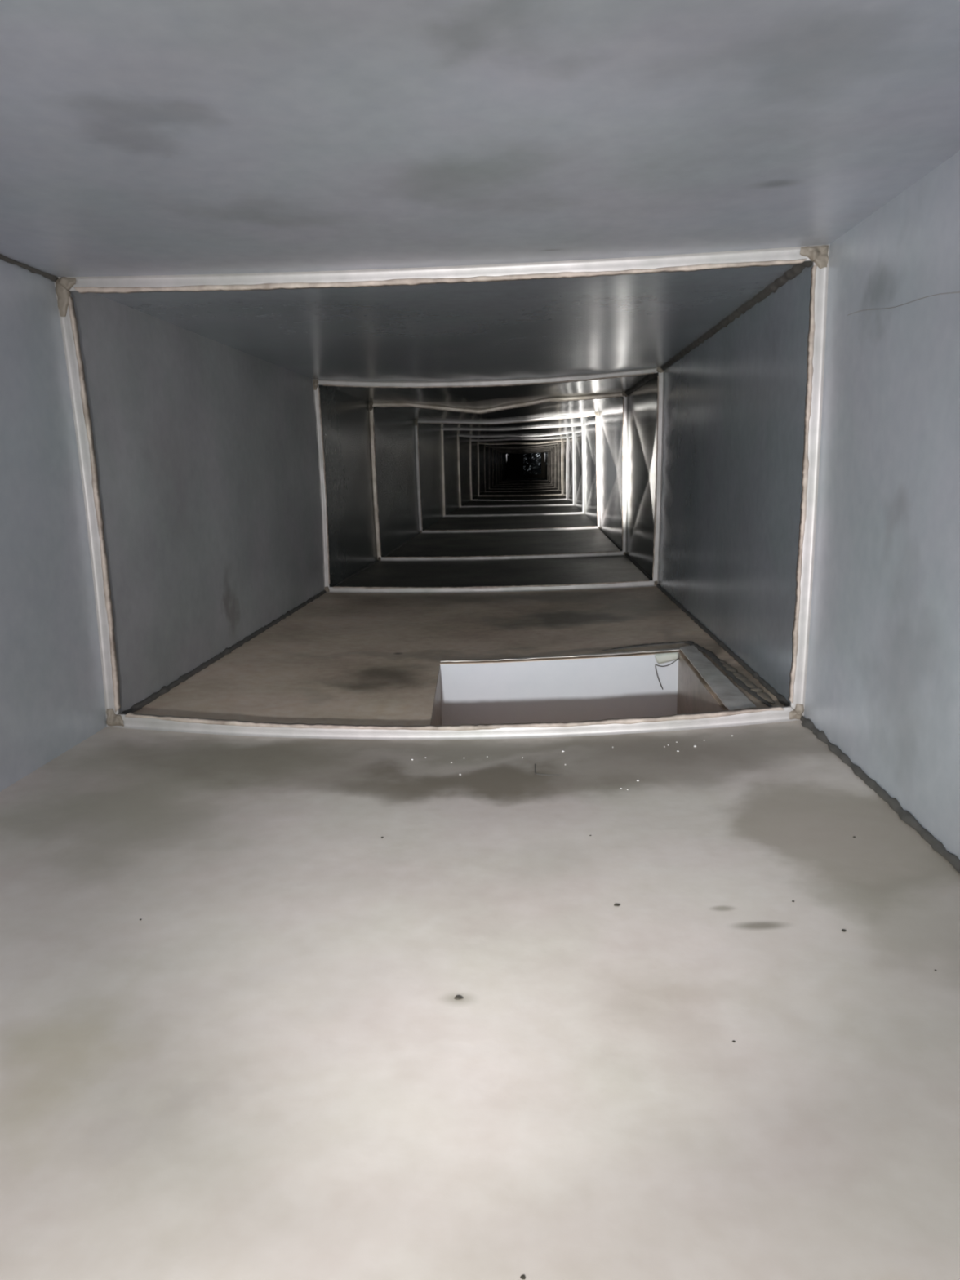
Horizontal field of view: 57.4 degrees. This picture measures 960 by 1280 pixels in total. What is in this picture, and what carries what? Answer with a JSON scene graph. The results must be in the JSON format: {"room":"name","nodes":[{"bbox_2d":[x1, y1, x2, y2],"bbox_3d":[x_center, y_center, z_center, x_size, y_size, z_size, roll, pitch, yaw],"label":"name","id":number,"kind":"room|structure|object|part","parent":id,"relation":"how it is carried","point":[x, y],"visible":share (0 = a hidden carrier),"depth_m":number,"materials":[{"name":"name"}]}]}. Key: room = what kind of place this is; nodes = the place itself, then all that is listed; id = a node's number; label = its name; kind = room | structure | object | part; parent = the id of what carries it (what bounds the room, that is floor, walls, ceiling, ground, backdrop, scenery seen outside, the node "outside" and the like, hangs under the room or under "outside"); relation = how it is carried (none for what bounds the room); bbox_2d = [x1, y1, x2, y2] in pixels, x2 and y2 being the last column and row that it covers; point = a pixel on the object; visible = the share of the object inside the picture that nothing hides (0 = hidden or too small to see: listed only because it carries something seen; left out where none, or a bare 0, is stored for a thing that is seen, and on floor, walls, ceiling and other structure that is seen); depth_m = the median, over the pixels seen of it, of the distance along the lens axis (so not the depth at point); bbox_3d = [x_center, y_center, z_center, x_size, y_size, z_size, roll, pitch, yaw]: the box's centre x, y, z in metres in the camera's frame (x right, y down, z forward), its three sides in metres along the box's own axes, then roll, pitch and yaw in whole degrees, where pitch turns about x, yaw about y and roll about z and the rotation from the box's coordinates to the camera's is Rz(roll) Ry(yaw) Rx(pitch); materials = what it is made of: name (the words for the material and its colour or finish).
{"room":"air duct interior","nodes":[
{"label":"air duct interior","id":0,"kind":"room"},
{"bbox_2d":[0,259,492,791],"bbox_3d":[-0.179,-1.156,6.046,0.023,0.543,12.770,0,11,3],"label":"wall","id":1,"kind":"structure","parent":0,"point":[206,450],"depth_m":1.24,"materials":[{"name":"grey metal"}]},
{"bbox_2d":[0,477,959,1279],"bbox_3d":[0.458,-1.633,9.734,0.862,0.031,20.250,0,11,3],"label":"floor","id":2,"kind":"structure","parent":0,"point":[276,1070],"depth_m":0.55,"materials":[{"name":"grey metal"}]},
{"bbox_2d":[54,244,829,739],"bbox_3d":[-0.047,-0.149,1.012,0.856,0.552,0.013,0,11,3],"label":"frame","id":3,"kind":"object","parent":2,"relation":"attached to","point":[819,255],"visible":1,"depth_m":1.00,"materials":[{"name":"metal"}]},
{"bbox_3d":[-0.463,-0.151,1.038,0.025,0.527,0.008,0,11,3],"label":"rail","id":4,"kind":"part","parent":3,"relation":"part of","materials":[{"name":"metal"}]},
{"bbox_3d":[-0.053,-0.407,0.963,0.854,0.026,0.008,0,11,3],"label":"rail","id":5,"kind":"part","parent":3,"relation":"part of","materials":[{"name":"metal"}]},
{"bbox_3d":[-0.040,0.102,1.064,0.848,0.041,0.008,0,11,3],"label":"rail","id":6,"kind":"part","parent":3,"relation":"part of","materials":[{"name":"metal"}]},
{"bbox_3d":[0.371,-0.164,0.987,0.018,0.527,0.008,0,11,3],"label":"rail","id":7,"kind":"part","parent":3,"relation":"part of","materials":[{"name":"metal"}]},
{"bbox_2d":[453,995,462,999],"bbox_3d":[-0.013,0.218,0.535,0.006,0.001,0.004,0,11,3],"label":"dark speck","id":8,"kind":"object","parent":2,"relation":"on","point":[457,997],"visible":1,"depth_m":0.53},
{"bbox_2d":[312,367,664,593],"bbox_3d":[0.020,-0.387,2.176,0.856,0.544,0.012,0,11,3],"label":"frame","id":9,"kind":"object","parent":2,"relation":"on","point":[523,381],"visible":1,"depth_m":2.17,"materials":[{"name":"metal"}]},
{"bbox_3d":[-0.397,-0.382,2.202,0.019,0.529,0.008,0,11,3],"label":"rail","id":10,"kind":"part","parent":9,"relation":"part of","materials":[{"name":"metal"}]},
{"bbox_3d":[0.015,-0.635,2.128,0.855,0.037,0.008,0,11,3],"label":"rail","id":11,"kind":"part","parent":9,"relation":"part of","materials":[{"name":"metal"}]},
{"bbox_3d":[0.024,-0.134,2.228,0.851,0.027,0.008,0,11,3],"label":"rail","id":12,"kind":"part","parent":9,"relation":"part of","materials":[{"name":"metal"}]},
{"bbox_3d":[0.438,-0.396,2.151,0.018,0.531,0.008,0,11,3],"label":"rail","id":13,"kind":"part","parent":9,"relation":"part of","materials":[{"name":"metal"}]},
{"bbox_2d":[368,392,627,560],"bbox_3d":[0.063,-0.541,2.947,0.862,0.548,0.013,0,11,3],"label":"frame","id":14,"kind":"object","parent":2,"relation":"on","point":[624,434],"visible":1,"depth_m":2.94,"materials":[{"name":"metal"}]},
{"bbox_3d":[-0.356,-0.532,2.975,0.022,0.531,0.008,0,11,3],"label":"rail","id":15,"kind":"part","parent":14,"relation":"part of","materials":[{"name":"metal"}]},
{"bbox_3d":[0.057,-0.781,2.901,0.857,0.058,0.008,0,11,3],"label":"rail","id":16,"kind":"part","parent":14,"relation":"part of","materials":[{"name":"metal"}]},
{"bbox_3d":[0.071,-0.286,3.000,0.854,0.026,0.008,0,11,3],"label":"rail","id":17,"kind":"part","parent":14,"relation":"part of","materials":[{"name":"metal"}]},
{"bbox_3d":[0.484,-0.550,2.923,0.018,0.536,0.008,0,11,3],"label":"rail","id":18,"kind":"part","parent":14,"relation":"part of","materials":[{"name":"metal"}]},
{"bbox_2d":[414,412,599,533],"bbox_3d":[0.131,-0.772,4.081,0.860,0.541,0.013,0,11,3],"label":"frame","id":19,"kind":"object","parent":2,"relation":"on","point":[597,415],"visible":0.98,"depth_m":4.08,"materials":[{"name":"metal"}]},
{"bbox_3d":[-0.288,-0.762,4.108,0.021,0.524,0.008,0,11,3],"label":"rail","id":20,"kind":"part","parent":19,"relation":"part of","materials":[{"name":"metal"}]},
{"bbox_3d":[0.120,-1.016,4.033,0.848,0.043,0.008,0,11,3],"label":"rail","id":21,"kind":"part","parent":19,"relation":"part of","materials":[{"name":"metal"}]},
{"bbox_3d":[0.139,-0.519,4.132,0.854,0.024,0.008,0,11,3],"label":"rail","id":22,"kind":"part","parent":19,"relation":"part of","materials":[{"name":"metal"}]},
{"bbox_3d":[0.547,-0.780,4.056,0.026,0.531,0.008,0,11,3],"label":"rail","id":23,"kind":"part","parent":19,"relation":"part of","materials":[{"name":"metal"}]},
{"bbox_2d":[440,423,584,517],"bbox_3d":[0.199,-1.014,5.262,0.859,0.539,0.008,0,11,3],"label":"frame","id":24,"kind":"object","parent":2,"relation":"attached to","point":[576,424],"visible":0.97,"depth_m":5.26,"materials":[{"name":"metal"}]},
{"bbox_3d":[-0.223,-1.008,5.288,0.015,0.530,0.008,0,11,3],"label":"rail","id":25,"kind":"part","parent":24,"relation":"part of","materials":[{"name":"metal"}]},
{"bbox_3d":[0.190,-1.262,5.213,0.851,0.033,0.008,0,11,3],"label":"rail","id":26,"kind":"part","parent":24,"relation":"part of","materials":[{"name":"metal"}]},
{"bbox_3d":[0.203,-0.760,5.313,0.859,0.021,0.008,0,11,3],"label":"rail","id":27,"kind":"part","parent":24,"relation":"part of","materials":[{"name":"metal"}]},
{"bbox_3d":[0.616,-1.020,5.237,0.023,0.533,0.008,0,11,3],"label":"rail","id":28,"kind":"part","parent":24,"relation":"part of","materials":[{"name":"metal"}]},
{"bbox_2d":[457,431,574,507],"bbox_3d":[0.264,-1.246,6.421,0.858,0.538,0.008,0,11,3],"label":"frame","id":29,"kind":"object","parent":2,"relation":"attached to","point":[572,433],"visible":0.96,"depth_m":6.42,"materials":[{"name":"metal"}]},
{"bbox_3d":[-0.154,-1.240,6.447,0.020,0.531,0.008,0,11,3],"label":"rail","id":30,"kind":"part","parent":29,"relation":"part of","materials":[{"name":"metal"}]},
{"bbox_3d":[0.257,-1.492,6.372,0.852,0.035,0.008,0,11,3],"label":"rail","id":31,"kind":"part","parent":29,"relation":"part of","materials":[{"name":"metal"}]},
{"bbox_3d":[0.272,-0.990,6.472,0.852,0.017,0.008,0,11,3],"label":"rail","id":32,"kind":"part","parent":29,"relation":"part of","materials":[{"name":"metal"}]},
{"bbox_3d":[0.682,-1.249,6.397,0.020,0.535,0.008,0,11,3],"label":"rail","id":33,"kind":"part","parent":29,"relation":"part of","materials":[{"name":"metal"}]},
{"bbox_2d":[469,436,568,501],"bbox_3d":[0.336,-1.479,7.611,0.854,0.544,0.008,0,11,3],"label":"frame","id":34,"kind":"object","parent":2,"relation":"attached to","point":[566,437],"visible":0.93,"depth_m":7.61,"materials":[{"name":"metal"}]},
{"bbox_3d":[-0.080,-1.477,7.635,0.019,0.524,0.008,0,11,3],"label":"rail","id":35,"kind":"part","parent":34,"relation":"part of","materials":[{"name":"metal"}]},
{"bbox_3d":[0.334,-1.733,7.560,0.850,0.027,0.008,0,11,3],"label":"rail","id":36,"kind":"part","parent":34,"relation":"part of","materials":[{"name":"metal"}]},
{"bbox_3d":[0.341,-1.225,7.661,0.845,0.025,0.008,0,11,3],"label":"rail","id":37,"kind":"part","parent":34,"relation":"part of","materials":[{"name":"metal"}]},
{"bbox_3d":[0.753,-1.484,7.586,0.019,0.539,0.008,0,11,3],"label":"rail","id":38,"kind":"part","parent":34,"relation":"part of","materials":[{"name":"metal"}]},
{"bbox_2d":[477,440,562,496],"bbox_3d":[0.401,-1.715,8.776,0.855,0.545,0.008,0,11,3],"label":"frame","id":39,"kind":"object","parent":2,"relation":"attached to","point":[561,441],"visible":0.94,"depth_m":8.77,"materials":[{"name":"metal"}]},
{"bbox_3d":[-0.016,-1.710,8.801,0.019,0.533,0.008,0,11,3],"label":"rail","id":40,"kind":"part","parent":39,"relation":"part of","materials":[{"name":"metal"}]},
{"bbox_3d":[0.397,-1.964,8.726,0.850,0.037,0.008,0,11,3],"label":"rail","id":41,"kind":"part","parent":39,"relation":"part of","materials":[{"name":"metal"}]},
{"bbox_3d":[0.406,-1.457,8.828,0.855,0.018,0.008,0,11,3],"label":"rail","id":42,"kind":"part","parent":39,"relation":"part of","materials":[{"name":"metal"}]},
{"bbox_3d":[0.819,-1.719,8.751,0.018,0.542,0.008,0,11,3],"label":"rail","id":43,"kind":"part","parent":39,"relation":"part of","materials":[{"name":"metal"}]},
{"bbox_2d":[484,443,559,492],"bbox_3d":[0.470,-1.953,9.950,0.850,0.541,0.008,0,11,3],"label":"frame","id":44,"kind":"object","parent":2,"relation":"attached to","point":[553,443],"visible":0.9,"depth_m":9.96,"materials":[{"name":"metal"}]},
{"bbox_3d":[0.055,-1.946,9.976,0.018,0.522,0.008,0,11,3],"label":"rail","id":45,"kind":"part","parent":44,"relation":"part of","materials":[{"name":"metal"}]},
{"bbox_3d":[0.466,-2.194,9.902,0.843,0.050,0.008,0,11,3],"label":"rail","id":46,"kind":"part","parent":44,"relation":"part of","materials":[{"name":"metal"}]},
{"bbox_3d":[0.476,-1.699,10.001,0.848,0.022,0.008,0,11,3],"label":"rail","id":47,"kind":"part","parent":44,"relation":"part of","materials":[{"name":"metal"}]},
{"bbox_3d":[0.886,-1.960,9.925,0.019,0.533,0.008,0,11,3],"label":"rail","id":48,"kind":"part","parent":44,"relation":"part of","materials":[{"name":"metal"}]},
{"bbox_2d":[488,445,555,489],"bbox_3d":[0.534,-2.182,11.106,0.856,0.539,0.008,0,11,3],"label":"frame","id":49,"kind":"object","parent":2,"relation":"attached to","point":[552,446],"visible":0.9,"depth_m":11.11,"materials":[{"name":"metal"}]},
{"bbox_3d":[0.117,-2.181,11.130,0.021,0.536,0.008,0,11,3],"label":"rail","id":50,"kind":"part","parent":49,"relation":"part of","materials":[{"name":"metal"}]},
{"bbox_3d":[0.536,-1.929,11.157,0.851,0.025,0.008,0,11,3],"label":"rail","id":51,"kind":"part","parent":49,"relation":"part of","materials":[{"name":"metal"}]},
{"bbox_3d":[0.533,-2.427,11.057,0.850,0.038,0.008,0,11,3],"label":"rail","id":52,"kind":"part","parent":49,"relation":"part of","materials":[{"name":"metal"}]},
{"bbox_3d":[0.951,-2.189,11.081,0.020,0.529,0.008,0,11,3],"label":"rail","id":53,"kind":"part","parent":49,"relation":"part of","materials":[{"name":"metal"}]},
{"bbox_2d":[492,447,553,487],"bbox_3d":[0.600,-2.418,12.271,0.859,0.537,0.008,0,11,3],"label":"frame","id":54,"kind":"object","parent":2,"relation":"attached to","point":[493,486],"visible":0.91,"depth_m":12.28,"materials":[{"name":"metal"}]},
{"bbox_3d":[0.181,-2.414,12.296,0.020,0.527,0.008,0,11,3],"label":"rail","id":55,"kind":"part","parent":54,"relation":"part of","materials":[{"name":"metal"}]},
{"bbox_3d":[0.602,-2.165,12.321,0.855,0.020,0.008,0,11,3],"label":"rail","id":56,"kind":"part","parent":54,"relation":"part of","materials":[{"name":"metal"}]},
{"bbox_3d":[0.597,-2.658,12.223,0.855,0.048,0.008,0,11,3],"label":"rail","id":57,"kind":"part","parent":54,"relation":"part of","materials":[{"name":"metal"}]},
{"bbox_3d":[1.019,-2.424,12.245,0.019,0.532,0.008,0,11,3],"label":"rail","id":58,"kind":"part","parent":54,"relation":"part of","materials":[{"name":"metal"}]},
{"bbox_2d":[495,448,551,484],"bbox_3d":[0.669,-2.647,13.426,0.856,0.534,0.008,0,11,3],"label":"frame","id":59,"kind":"object","parent":2,"relation":"attached to","point":[548,449],"visible":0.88,"depth_m":13.43,"materials":[{"name":"metal"}]},
{"bbox_3d":[0.251,-2.642,13.451,0.019,0.525,0.008,0,11,3],"label":"rail","id":60,"kind":"part","parent":59,"relation":"part of","materials":[{"name":"metal"}]},
{"bbox_3d":[0.664,-2.892,13.377,0.854,0.035,0.008,0,11,3],"label":"rail","id":61,"kind":"part","parent":59,"relation":"part of","materials":[{"name":"metal"}]},
{"bbox_3d":[0.674,-2.396,13.476,0.855,0.022,0.008,0,11,3],"label":"rail","id":62,"kind":"part","parent":59,"relation":"part of","materials":[{"name":"metal"}]},
{"bbox_3d":[1.089,-2.650,13.402,0.017,0.534,0.008,0,11,3],"label":"rail","id":63,"kind":"part","parent":59,"relation":"part of","materials":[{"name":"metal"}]},
{"bbox_2d":[497,449,549,483],"bbox_3d":[0.733,-2.888,14.600,0.857,0.538,0.008,0,11,3],"label":"frame","id":64,"kind":"object","parent":2,"relation":"attached to","point":[548,450],"visible":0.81,"depth_m":14.61,"materials":[{"name":"metal"}]},
{"bbox_3d":[0.314,-2.880,14.626,0.018,0.520,0.008,0,11,3],"label":"rail","id":65,"kind":"part","parent":64,"relation":"part of","materials":[{"name":"metal"}]},
{"bbox_3d":[0.729,-3.132,14.551,0.852,0.040,0.008,0,11,3],"label":"rail","id":66,"kind":"part","parent":64,"relation":"part of","materials":[{"name":"metal"}]},
{"bbox_3d":[0.738,-2.636,14.650,0.854,0.023,0.008,0,11,3],"label":"rail","id":67,"kind":"part","parent":64,"relation":"part of","materials":[{"name":"metal"}]},
{"bbox_3d":[1.152,-2.890,14.575,0.016,0.538,0.008,0,11,3],"label":"rail","id":68,"kind":"part","parent":64,"relation":"part of","materials":[{"name":"metal"}]},
{"bbox_2d":[501,451,548,481],"bbox_3d":[0.803,-3.120,15.775,0.859,0.529,0.008,0,11,3],"label":"frame","id":69,"kind":"object","parent":2,"relation":"attached to","point":[537,451],"visible":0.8,"depth_m":15.77,"materials":[{"name":"metal"}]},
{"bbox_3d":[0.386,-3.116,15.800,0.023,0.519,0.008,0,11,3],"label":"rail","id":70,"kind":"part","parent":69,"relation":"part of","materials":[{"name":"metal"}]},
{"bbox_3d":[0.804,-2.873,15.825,0.852,0.024,0.008,0,11,3],"label":"rail","id":71,"kind":"part","parent":69,"relation":"part of","materials":[{"name":"metal"}]},
{"bbox_3d":[0.802,-3.362,15.727,0.851,0.036,0.008,0,11,3],"label":"rail","id":72,"kind":"part","parent":69,"relation":"part of","materials":[{"name":"metal"}]},
{"bbox_2d":[430,640,774,725],"bbox_3d":[0.149,0.206,1.324,0.480,0.328,0.487,0,11,3],"label":"opening","id":73,"kind":"object","parent":2,"relation":"in","point":[577,690],"visible":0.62,"depth_m":1.46,"materials":[{"name":"metal"}]},
{"bbox_2d":[654,657,678,689],"bbox_3d":[0.308,0.056,1.448,0.039,0.053,0.003,-1,11,2],"label":"thread","id":74,"kind":"object","parent":73,"relation":"hanging from","point":[677,658],"visible":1,"depth_m":1.45},
{"bbox_2d":[0,0,959,450],"bbox_3d":[0.238,-1.406,5.971,0.863,0.051,12.770,0,11,3],"label":"ceiling","id":75,"kind":"structure","parent":0,"point":[138,137],"depth_m":0.63,"materials":[{"name":"grey metal"}]},
{"bbox_2d":[471,441,488,499],"bbox_3d":[0.014,-1.829,9.382,0.025,0.535,3.571,0,11,3],"label":"wall","id":76,"kind":"structure","parent":0,"point":[474,468],"depth_m":8.45,"materials":[{"name":"grey metal"}]},
{"bbox_2d":[493,449,496,485],"bbox_3d":[0.213,-2.528,12.873,0.013,0.528,1.180,0,11,4],"label":"wall","id":77,"kind":"structure","parent":0,"point":[494,451],"depth_m":12.98,"materials":[{"name":"black metal"}]},
{"bbox_2d":[496,451,498,484],"bbox_3d":[0.279,-2.760,14.039,0.011,0.523,1.200,0,11,3],"label":"wall","id":78,"kind":"structure","parent":0,"point":[496,451],"depth_m":14.09,"materials":[{"name":"black metal"}]},
{"bbox_2d":[498,452,506,482],"bbox_3d":[0.456,-3.383,17.121,0.016,0.526,5.100,0,11,3],"label":"wall","id":79,"kind":"structure","parent":0,"point":[504,455],"depth_m":16.93,"materials":[{"name":"black metal"}]},
{"bbox_2d":[503,452,546,454],"bbox_3d":[0.908,-3.750,17.634,0.859,0.026,3.900,0,11,3],"label":"ceiling","id":80,"kind":"structure","parent":0,"point":[535,452],"depth_m":17.82,"materials":[{"name":"black metal"}]},
{"bbox_2d":[523,453,541,474],"bbox_3d":[1.164,-3.918,19.530,0.401,0.443,0.024,0,11,3],"label":"plate","id":81,"kind":"object","parent":80,"relation":"attached to","point":[531,463],"visible":0.99,"depth_m":19.53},
{"bbox_2d":[506,453,544,478],"bbox_3d":[1.023,-3.885,19.594,0.850,0.526,0.002,0,11,3],"label":"wall","id":82,"kind":"structure","parent":0,"point":[514,462],"depth_m":19.61,"materials":[{"name":"black"}]},
{"bbox_2d":[544,150,959,859],"bbox_3d":[0.886,-1.901,9.655,0.033,0.542,20.250,0,11,3],"label":"wall","id":83,"kind":"structure","parent":0,"point":[882,683],"depth_m":0.89,"materials":[{"name":"grey metal"}]}
]}

